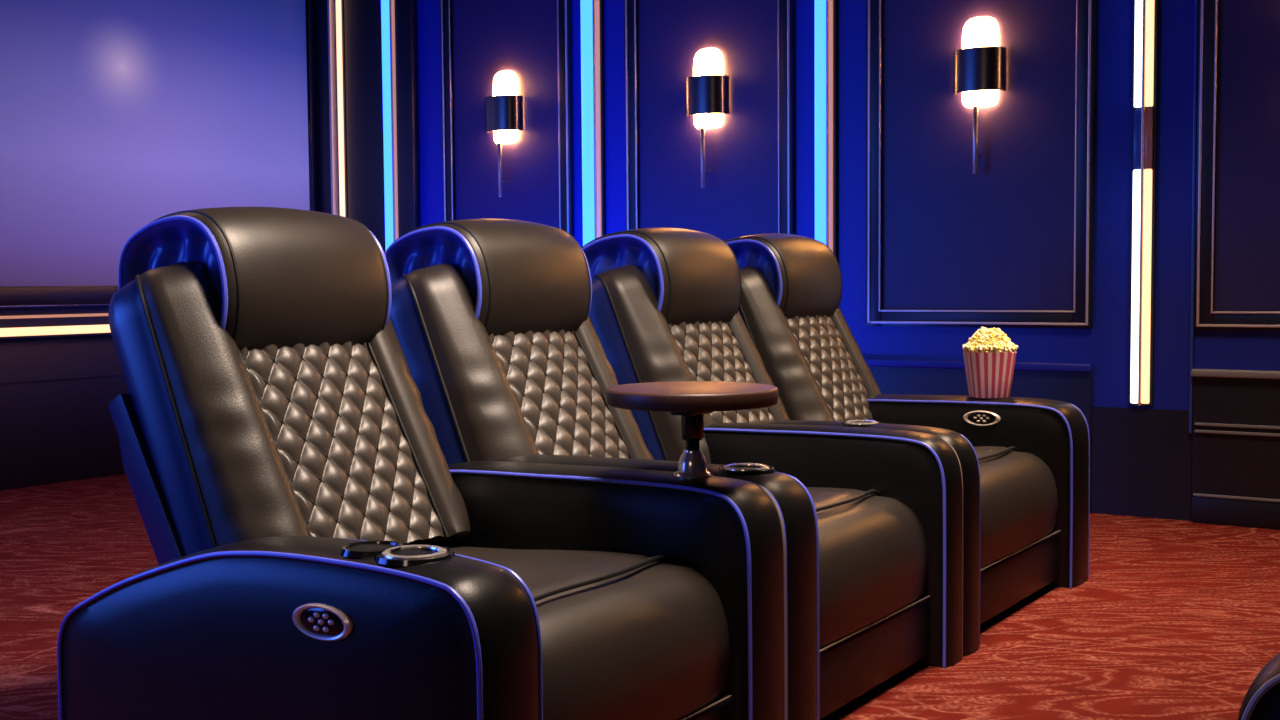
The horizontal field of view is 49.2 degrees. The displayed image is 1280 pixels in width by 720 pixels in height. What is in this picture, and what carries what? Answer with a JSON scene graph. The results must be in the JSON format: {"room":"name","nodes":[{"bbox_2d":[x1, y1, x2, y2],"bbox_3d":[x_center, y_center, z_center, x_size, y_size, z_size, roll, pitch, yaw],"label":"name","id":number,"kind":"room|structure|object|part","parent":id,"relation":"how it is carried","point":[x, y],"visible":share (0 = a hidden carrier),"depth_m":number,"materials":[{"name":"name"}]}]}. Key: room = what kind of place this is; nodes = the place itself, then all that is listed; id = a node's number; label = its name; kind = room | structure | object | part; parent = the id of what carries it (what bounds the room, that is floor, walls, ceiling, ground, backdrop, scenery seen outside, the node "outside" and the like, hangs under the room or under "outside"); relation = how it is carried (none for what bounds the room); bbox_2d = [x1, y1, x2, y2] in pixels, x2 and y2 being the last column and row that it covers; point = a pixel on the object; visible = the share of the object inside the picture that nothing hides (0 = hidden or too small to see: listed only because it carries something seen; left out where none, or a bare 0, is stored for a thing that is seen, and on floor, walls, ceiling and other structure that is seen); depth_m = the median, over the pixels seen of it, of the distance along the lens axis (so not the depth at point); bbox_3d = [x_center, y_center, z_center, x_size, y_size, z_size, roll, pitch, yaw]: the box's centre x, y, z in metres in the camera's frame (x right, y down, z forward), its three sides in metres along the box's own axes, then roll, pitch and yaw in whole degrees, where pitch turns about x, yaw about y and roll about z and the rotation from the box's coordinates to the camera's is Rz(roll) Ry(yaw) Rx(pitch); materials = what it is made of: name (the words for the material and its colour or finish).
{"room":"home theater","nodes":[
{"label":"home theater","id":0,"kind":"room"},
{"bbox_2d":[0,474,1279,719],"bbox_3d":[-0.299,1.014,2.487,11.200,0.100,9.700,2,4,34],"label":"floor","id":1,"kind":"structure","parent":0,"point":[1170,619],"depth_m":4.48,"materials":[{"name":"red carpet"}]},
{"bbox_2d":[57,207,786,719],"bbox_3d":[-0.534,0.291,3.055,1.385,1.280,1.104,2,4,34],"label":"recliner","id":2,"kind":"object","parent":1,"relation":"on","point":[320,554],"visible":1,"depth_m":2.96,"materials":[{"name":"black leather"}]},
{"bbox_3d":[-0.777,0.156,3.246,0.553,0.771,0.732,2,4,34],"label":"backrest","id":3,"kind":"part","parent":2,"relation":"part of","materials":[{"name":"black leather"}]},
{"bbox_3d":[-0.685,0.640,2.641,1.162,0.632,0.201,2,4,34],"label":"armrest","id":4,"kind":"part","parent":2,"relation":"part of","materials":[{"name":"black leather"}]},
{"bbox_3d":[-0.679,0.152,3.180,0.314,0.541,0.394,2,4,34],"label":"quilted panel","id":5,"kind":"part","parent":2,"relation":"part of","materials":[{"name":"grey leather"}]},
{"bbox_3d":[-0.347,0.454,2.943,0.670,0.074,0.730,2,4,34],"label":"seat","id":6,"kind":"part","parent":2,"relation":"part of","materials":[{"name":"black leather"}]},
{"bbox_3d":[-0.115,0.583,3.335,0.980,0.660,0.202,2,4,34],"label":"armrest","id":7,"kind":"part","parent":2,"relation":"part of","materials":[{"name":"black leather"}]},
{"bbox_2d":[606,381,777,478],"bbox_3d":[0.118,0.163,3.160,0.388,0.204,0.388,2,4,34],"label":"tray table","id":8,"kind":"object","parent":2,"relation":"on","point":[690,400],"visible":1,"depth_m":3.07,"materials":[{"name":"brown wood"}]},
{"bbox_3d":[0.119,0.210,3.163,0.036,0.070,0.036,2,4,34],"label":"post","id":9,"kind":"part","parent":8,"relation":"part of","materials":[{"name":"black"}]},
{"bbox_3d":[-0.014,0.830,2.744,0.043,0.175,0.730,2,4,34],"label":"panel","id":10,"kind":"part","parent":2,"relation":"part of","materials":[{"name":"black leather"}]},
{"bbox_2d":[384,219,929,719],"bbox_3d":[0.015,0.240,3.888,1.396,1.280,1.014,2,4,34],"label":"recliner","id":11,"kind":"object","parent":1,"relation":"on","point":[505,356],"visible":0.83,"depth_m":3.71,"materials":[{"name":"black leather"}]},
{"bbox_3d":[-0.307,0.112,3.951,0.553,0.771,0.732,2,4,34],"label":"backrest","id":12,"kind":"part","parent":11,"relation":"part of","materials":[{"name":"black leather"}]},
{"bbox_3d":[-0.210,0.109,3.885,0.314,0.541,0.394,2,4,34],"label":"quilted panel","id":13,"kind":"part","parent":11,"relation":"part of","materials":[{"name":"grey leather"}]},
{"bbox_3d":[-0.024,0.575,3.472,0.980,0.660,0.204,2,4,34],"label":"armrest","id":14,"kind":"part","parent":11,"relation":"part of","materials":[{"name":"black leather"}]},
{"bbox_3d":[0.258,0.398,3.850,0.670,0.074,0.790,2,4,34],"label":"seat","id":15,"kind":"part","parent":11,"relation":"part of","materials":[{"name":"black leather"}]},
{"bbox_3d":[0.591,0.774,3.652,0.043,0.175,0.790,2,4,34],"label":"panel","id":16,"kind":"part","parent":11,"relation":"part of","materials":[{"name":"black leather"}]},
{"bbox_2d":[582,228,962,667],"bbox_3d":[0.452,0.200,4.547,1.372,1.280,0.773,1,4,31],"label":"recliner","id":17,"kind":"object","parent":1,"relation":"on","point":[665,304],"visible":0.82,"depth_m":4.40,"materials":[{"name":"black leather"}]},
{"bbox_3d":[0.190,0.067,4.698,0.553,0.771,0.732,2,4,34],"label":"backrest","id":18,"kind":"part","parent":17,"relation":"part of","materials":[{"name":"black leather"}]},
{"bbox_3d":[0.288,0.063,4.633,0.314,0.541,0.394,2,4,34],"label":"quilted panel","id":19,"kind":"part","parent":17,"relation":"part of","materials":[{"name":"grey leather"}]},
{"bbox_3d":[0.501,0.526,4.260,0.980,0.660,0.177,2,4,34],"label":"armrest","id":20,"kind":"part","parent":17,"relation":"part of","materials":[{"name":"black leather"}]},
{"bbox_2d":[724,233,1089,655],"bbox_3d":[0.731,0.175,4.955,1.383,1.280,1.348,2,4,34],"label":"recliner","id":21,"kind":"object","parent":1,"relation":"on","point":[1025,462],"visible":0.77,"depth_m":5.03,"materials":[{"name":"black leather"}]},
{"bbox_3d":[0.637,0.025,5.370,0.553,0.771,0.732,2,4,34],"label":"backrest","id":22,"kind":"part","parent":21,"relation":"part of","materials":[{"name":"black leather"}]},
{"bbox_3d":[0.735,0.022,5.304,0.314,0.541,0.394,2,4,34],"label":"quilted panel","id":23,"kind":"part","parent":21,"relation":"part of","materials":[{"name":"grey leather"}]},
{"bbox_3d":[0.661,0.521,4.321,0.780,0.660,0.181,2,4,34],"label":"armrest","id":24,"kind":"part","parent":21,"relation":"part of","materials":[{"name":"black leather"}]},
{"bbox_3d":[1.189,0.463,5.294,0.980,0.660,0.254,2,4,34],"label":"armrest","id":25,"kind":"part","parent":21,"relation":"part of","materials":[{"name":"black leather"}]},
{"bbox_2d":[963,351,1016,397],"bbox_3d":[1.299,0.052,5.195,0.189,0.171,0.189,-1,3,-6],"label":"bucket","id":26,"kind":"object","parent":21,"relation":"on","point":[988,375],"visible":0.9,"depth_m":5.12,"materials":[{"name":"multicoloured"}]},
{"bbox_2d":[962,327,1017,352],"bbox_3d":[1.298,-0.024,5.192,0.201,0.203,0.198,-4,4,-44],"label":"popcorn","id":27,"kind":"object","parent":26,"relation":"in","point":[994,340],"visible":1,"depth_m":5.14,"materials":[{"name":"yellow food"}]},
{"bbox_3d":[0.986,0.343,4.736,0.440,0.074,0.922,2,4,34],"label":"seat","id":28,"kind":"part","parent":21,"relation":"part of","materials":[{"name":"black leather"}]},
{"bbox_3d":[1.223,0.716,4.601,0.043,0.175,0.922,2,4,34],"label":"panel","id":29,"kind":"part","parent":21,"relation":"part of","materials":[{"name":"black leather"}]},
{"bbox_2d":[1237,653,1279,719],"bbox_3d":[1.575,0.348,1.748,1.385,1.280,1.104,2,4,34],"label":"recliner","id":30,"kind":"object","parent":1,"relation":"on","point":[1261,701],"visible":1,"depth_m":1.67,"materials":[{"name":"black leather"}]},
{"bbox_2d":[335,0,1279,510],"bbox_3d":[2.341,-0.953,6.394,11.220,3.350,0.120,2,4,34],"label":"wall","id":31,"kind":"structure","parent":0,"point":[1105,346],"depth_m":6.53,"materials":[{"name":"blue paint"}]},
{"bbox_2d":[314,0,330,213],"bbox_3d":[-2.070,-1.078,9.222,0.140,3.350,0.050,2,4,34],"label":"trim","id":32,"kind":"structure","parent":31,"relation":"attached to","point":[320,6],"depth_m":9.16,"materials":[{"name":"black"}]},
{"bbox_2d":[327,0,339,215],"bbox_3d":[-2.001,-1.075,9.171,0.020,3.350,0.058,2,4,34],"label":"trim","id":33,"kind":"structure","parent":31,"relation":"attached to","point":[331,11],"depth_m":9.13,"materials":[{"name":"brown metal"}]},
{"bbox_2d":[336,0,347,217],"bbox_3d":[-1.943,-1.249,9.133,0.060,2.700,0.040,2,4,34],"label":"light strip","id":34,"kind":"object","parent":31,"relation":"attached to","point":[340,24],"visible":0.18,"depth_m":9.10,"materials":[{"name":"white plastic"}]},
{"bbox_2d":[344,0,385,252],"bbox_3d":[-1.770,-1.070,9.041,0.320,3.350,0.020,2,4,34],"label":"trim","id":35,"kind":"structure","parent":31,"relation":"attached to","point":[362,18],"depth_m":9.00,"materials":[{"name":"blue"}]},
{"bbox_2d":[381,0,399,249],"bbox_3d":[-1.580,-1.238,8.889,0.125,2.700,0.045,2,4,34],"label":"light strip","id":36,"kind":"object","parent":31,"relation":"attached to","point":[388,7],"visible":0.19,"depth_m":8.85,"materials":[{"name":"blue plastic"}]},
{"bbox_2d":[396,0,420,235],"bbox_3d":[-1.452,-1.059,8.806,0.130,3.350,0.060,2,4,34],"label":"trim","id":37,"kind":"structure","parent":31,"relation":"attached to","point":[406,10],"depth_m":8.75,"materials":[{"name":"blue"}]},
{"bbox_2d":[485,71,522,196],"bbox_3d":[-0.827,-1.349,8.332,0.256,0.752,0.110,2,4,34],"label":"wall sconce","id":38,"kind":"object","parent":31,"relation":"attached to","point":[504,109],"visible":1,"depth_m":8.30,"materials":[{"name":"white glass"}]},
{"bbox_3d":[-0.818,-1.134,8.356,0.025,0.320,0.082,2,4,34],"label":"stem","id":39,"kind":"part","parent":38,"relation":"part of","materials":[{"name":"silver metal"}]},
{"bbox_3d":[-0.829,-1.465,8.323,0.256,0.205,0.105,2,4,34],"label":"lamp shade","id":40,"kind":"part","parent":38,"relation":"part of","materials":[{"name":"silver metal"}]},
{"bbox_2d":[440,0,573,236],"bbox_3d":[-0.809,-1.368,8.373,0.985,2.275,0.036,2,4,34],"label":"wall panel","id":41,"kind":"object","parent":31,"relation":"attached to","point":[481,39],"depth_m":8.36,"materials":[{"name":"blue paint"}]},
{"bbox_2d":[580,0,605,245],"bbox_3d":[-0.274,-1.200,8.021,0.147,2.700,0.045,2,4,34],"label":"light strip","id":42,"kind":"object","parent":31,"relation":"attached to","point":[592,11],"visible":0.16,"depth_m":7.99,"materials":[{"name":"blue plastic"}]},
{"bbox_2d":[685,48,728,187],"bbox_3d":[0.347,-1.309,7.553,0.256,0.752,0.110,2,4,34],"label":"wall sconce","id":43,"kind":"object","parent":31,"relation":"attached to","point":[707,90],"visible":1,"depth_m":7.52,"materials":[{"name":"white glass"}]},
{"bbox_3d":[0.356,-1.094,7.576,0.025,0.320,0.082,2,4,34],"label":"stem","id":44,"kind":"part","parent":43,"relation":"part of","materials":[{"name":"silver metal"}]},
{"bbox_3d":[0.345,-1.425,7.544,0.256,0.205,0.105,2,4,34],"label":"lamp shade","id":45,"kind":"part","parent":43,"relation":"part of","materials":[{"name":"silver metal"}]},
{"bbox_2d":[624,0,794,240],"bbox_3d":[0.359,-1.333,7.597,1.060,2.275,0.036,2,4,34],"label":"wall panel","id":46,"kind":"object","parent":31,"relation":"attached to","point":[748,190],"depth_m":7.59,"materials":[{"name":"blue paint"}]},
{"bbox_2d":[814,0,836,258],"bbox_3d":[0.953,-1.163,7.207,0.122,2.700,0.045,2,4,34],"label":"light strip","id":47,"kind":"object","parent":31,"relation":"attached to","point":[825,11],"visible":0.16,"depth_m":7.19,"materials":[{"name":"blue plastic"}]},
{"bbox_2d":[864,358,1091,372],"bbox_3d":[0.363,-0.013,7.670,4.180,0.040,0.045,2,4,34],"label":"trim","id":48,"kind":"structure","parent":31,"relation":"attached to","point":[881,362],"depth_m":6.86,"materials":[{"name":"blue paint"}]},
{"bbox_2d":[953,17,1006,173],"bbox_3d":[1.617,-1.272,6.709,0.256,0.752,0.110,2,4,34],"label":"wall sconce","id":49,"kind":"object","parent":31,"relation":"attached to","point":[980,67],"visible":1,"depth_m":6.68,"materials":[{"name":"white glass"}]},
{"bbox_3d":[1.626,-1.057,6.733,0.025,0.320,0.082,2,4,34],"label":"stem","id":50,"kind":"part","parent":49,"relation":"part of","materials":[{"name":"silver metal"}]},
{"bbox_3d":[1.615,-1.388,6.700,0.256,0.205,0.105,2,4,34],"label":"lamp shade","id":51,"kind":"part","parent":49,"relation":"part of","materials":[{"name":"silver metal"}]},
{"bbox_2d":[866,0,1095,328],"bbox_3d":[1.621,-1.296,6.759,1.140,2.275,0.036,2,4,34],"label":"wall panel","id":52,"kind":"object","parent":31,"relation":"attached to","point":[1009,243],"depth_m":6.79,"materials":[{"name":"blue"}]},
{"bbox_2d":[869,366,1092,499],"bbox_3d":[0.372,0.336,7.699,4.180,0.660,0.022,2,4,34],"label":"trim","id":53,"kind":"structure","parent":31,"relation":"attached to","point":[1075,388],"depth_m":6.73,"materials":[{"name":"blue"}]},
{"bbox_2d":[1090,406,1191,520],"bbox_3d":[2.303,0.472,6.428,0.448,0.500,0.012,2,4,34],"label":"trim","id":54,"kind":"structure","parent":31,"relation":"attached to","point":[1141,458],"depth_m":6.42,"materials":[{"name":"black wood"}]},
{"bbox_2d":[1129,0,1158,405],"bbox_3d":[2.281,-1.132,6.324,0.105,2.685,0.045,2,4,34],"label":"light strip","id":55,"kind":"object","parent":31,"relation":"attached to","point":[1145,12],"visible":1,"depth_m":6.33,"materials":[{"name":"white plastic"}]},
{"bbox_2d":[1189,0,1197,432],"bbox_3d":[2.468,-1.144,6.205,0.014,2.950,0.035,2,4,34],"label":"trim","id":56,"kind":"structure","parent":31,"relation":"attached to","point":[1192,331],"depth_m":6.22,"materials":[{"name":"blue"}]},
{"bbox_2d":[1191,377,1279,521],"bbox_3d":[4.736,0.465,4.797,5.395,0.660,0.030,2,4,34],"label":"trim","id":57,"kind":"structure","parent":31,"relation":"attached to","point":[1222,464],"depth_m":6.17,"materials":[{"name":"black wood"}]},
{"bbox_2d":[1191,369,1279,379],"bbox_3d":[4.723,0.123,4.766,5.400,0.035,0.060,2,4,34],"label":"trim","id":58,"kind":"structure","parent":31,"relation":"attached to","point":[1211,373],"depth_m":6.13,"materials":[{"name":"grey wood"}]},
{"bbox_2d":[1192,496,1279,529],"bbox_3d":[4.734,0.735,4.802,5.390,0.120,0.050,2,4,34],"label":"baseboard","id":59,"kind":"structure","parent":31,"relation":"attached to","point":[1208,510],"depth_m":6.17,"materials":[{"name":"black wood"}]},
{"bbox_2d":[1193,493,1279,502],"bbox_3d":[4.722,0.669,4.776,5.385,0.014,0.010,2,4,34],"label":"trim","id":60,"kind":"structure","parent":31,"relation":"attached to","point":[1194,494],"depth_m":6.16,"materials":[{"name":"grey wood"}]},
{"bbox_2d":[1194,0,1279,330],"bbox_3d":[3.012,-1.255,5.835,1.300,2.275,0.036,2,4,34],"label":"wall panel","id":61,"kind":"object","parent":31,"relation":"attached to","point":[1237,266],"depth_m":6.13,"materials":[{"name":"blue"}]},
{"bbox_2d":[1194,429,1279,436],"bbox_3d":[4.727,0.384,4.771,5.385,0.014,0.015,2,4,34],"label":"trim","id":62,"kind":"structure","parent":31,"relation":"attached to","point":[1196,430],"depth_m":6.16,"materials":[{"name":"grey wood"}]},
{"bbox_2d":[1195,422,1279,429],"bbox_3d":[4.727,0.352,4.769,5.385,0.014,0.015,2,4,34],"label":"trim","id":63,"kind":"structure","parent":31,"relation":"attached to","point":[1196,423],"depth_m":6.15,"materials":[{"name":"grey wood"}]},
{"bbox_3d":[-4.971,-0.842,5.424,0.120,3.350,9.600,2,4,34],"label":"wall","id":64,"kind":"structure","parent":0,"visible":0},
{"bbox_2d":[0,311,107,318],"bbox_3d":[-3.754,-0.201,6.950,0.030,0.026,5.620,2,4,34],"label":"light strip","id":65,"kind":"object","parent":64,"relation":"attached to","point":[104,313],"visible":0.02,"depth_m":7.70,"materials":[{"name":"beige plastic"}]},
{"bbox_2d":[0,303,109,307],"bbox_3d":[-4.856,-0.155,5.347,0.190,0.015,9.530,2,4,34],"label":"trim","id":66,"kind":"structure","parent":64,"relation":"attached to","point":[100,304],"depth_m":7.65,"materials":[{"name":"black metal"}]},
{"bbox_2d":[0,306,110,336],"bbox_3d":[-4.884,-0.071,5.372,0.120,0.155,9.530,2,4,34],"label":"trim","id":67,"kind":"structure","parent":64,"relation":"attached to","point":[91,320],"depth_m":7.73,"materials":[{"name":"black"}]},
{"bbox_2d":[0,324,110,338],"bbox_3d":[-3.753,-0.110,6.956,0.030,0.058,5.620,2,4,34],"label":"light strip","id":68,"kind":"object","parent":64,"relation":"attached to","point":[52,331],"visible":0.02,"depth_m":7.71,"materials":[{"name":"beige plastic"}]},
{"bbox_2d":[0,374,123,383],"bbox_3d":[-4.862,0.258,5.377,0.008,0.008,9.530,2,4,34],"label":"trim","id":69,"kind":"structure","parent":64,"relation":"attached to","point":[120,374],"depth_m":7.82,"materials":[{"name":"black wood"}]},
{"bbox_2d":[0,335,128,490],"bbox_3d":[-4.897,0.421,5.410,0.080,0.830,9.530,2,4,34],"label":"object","id":70,"kind":"structure","parent":64,"relation":"attached to","point":[58,431],"depth_m":7.81,"materials":[{"name":"black wood"}]},
{"bbox_2d":[0,0,317,304],"bbox_3d":[-3.370,-1.442,7.419,0.090,2.300,4.350,2,4,34],"label":"screen","id":71,"kind":"object","parent":64,"relation":"attached to","point":[118,117],"visible":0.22,"depth_m":8.05,"materials":[{"name":"purple"}]}
]}

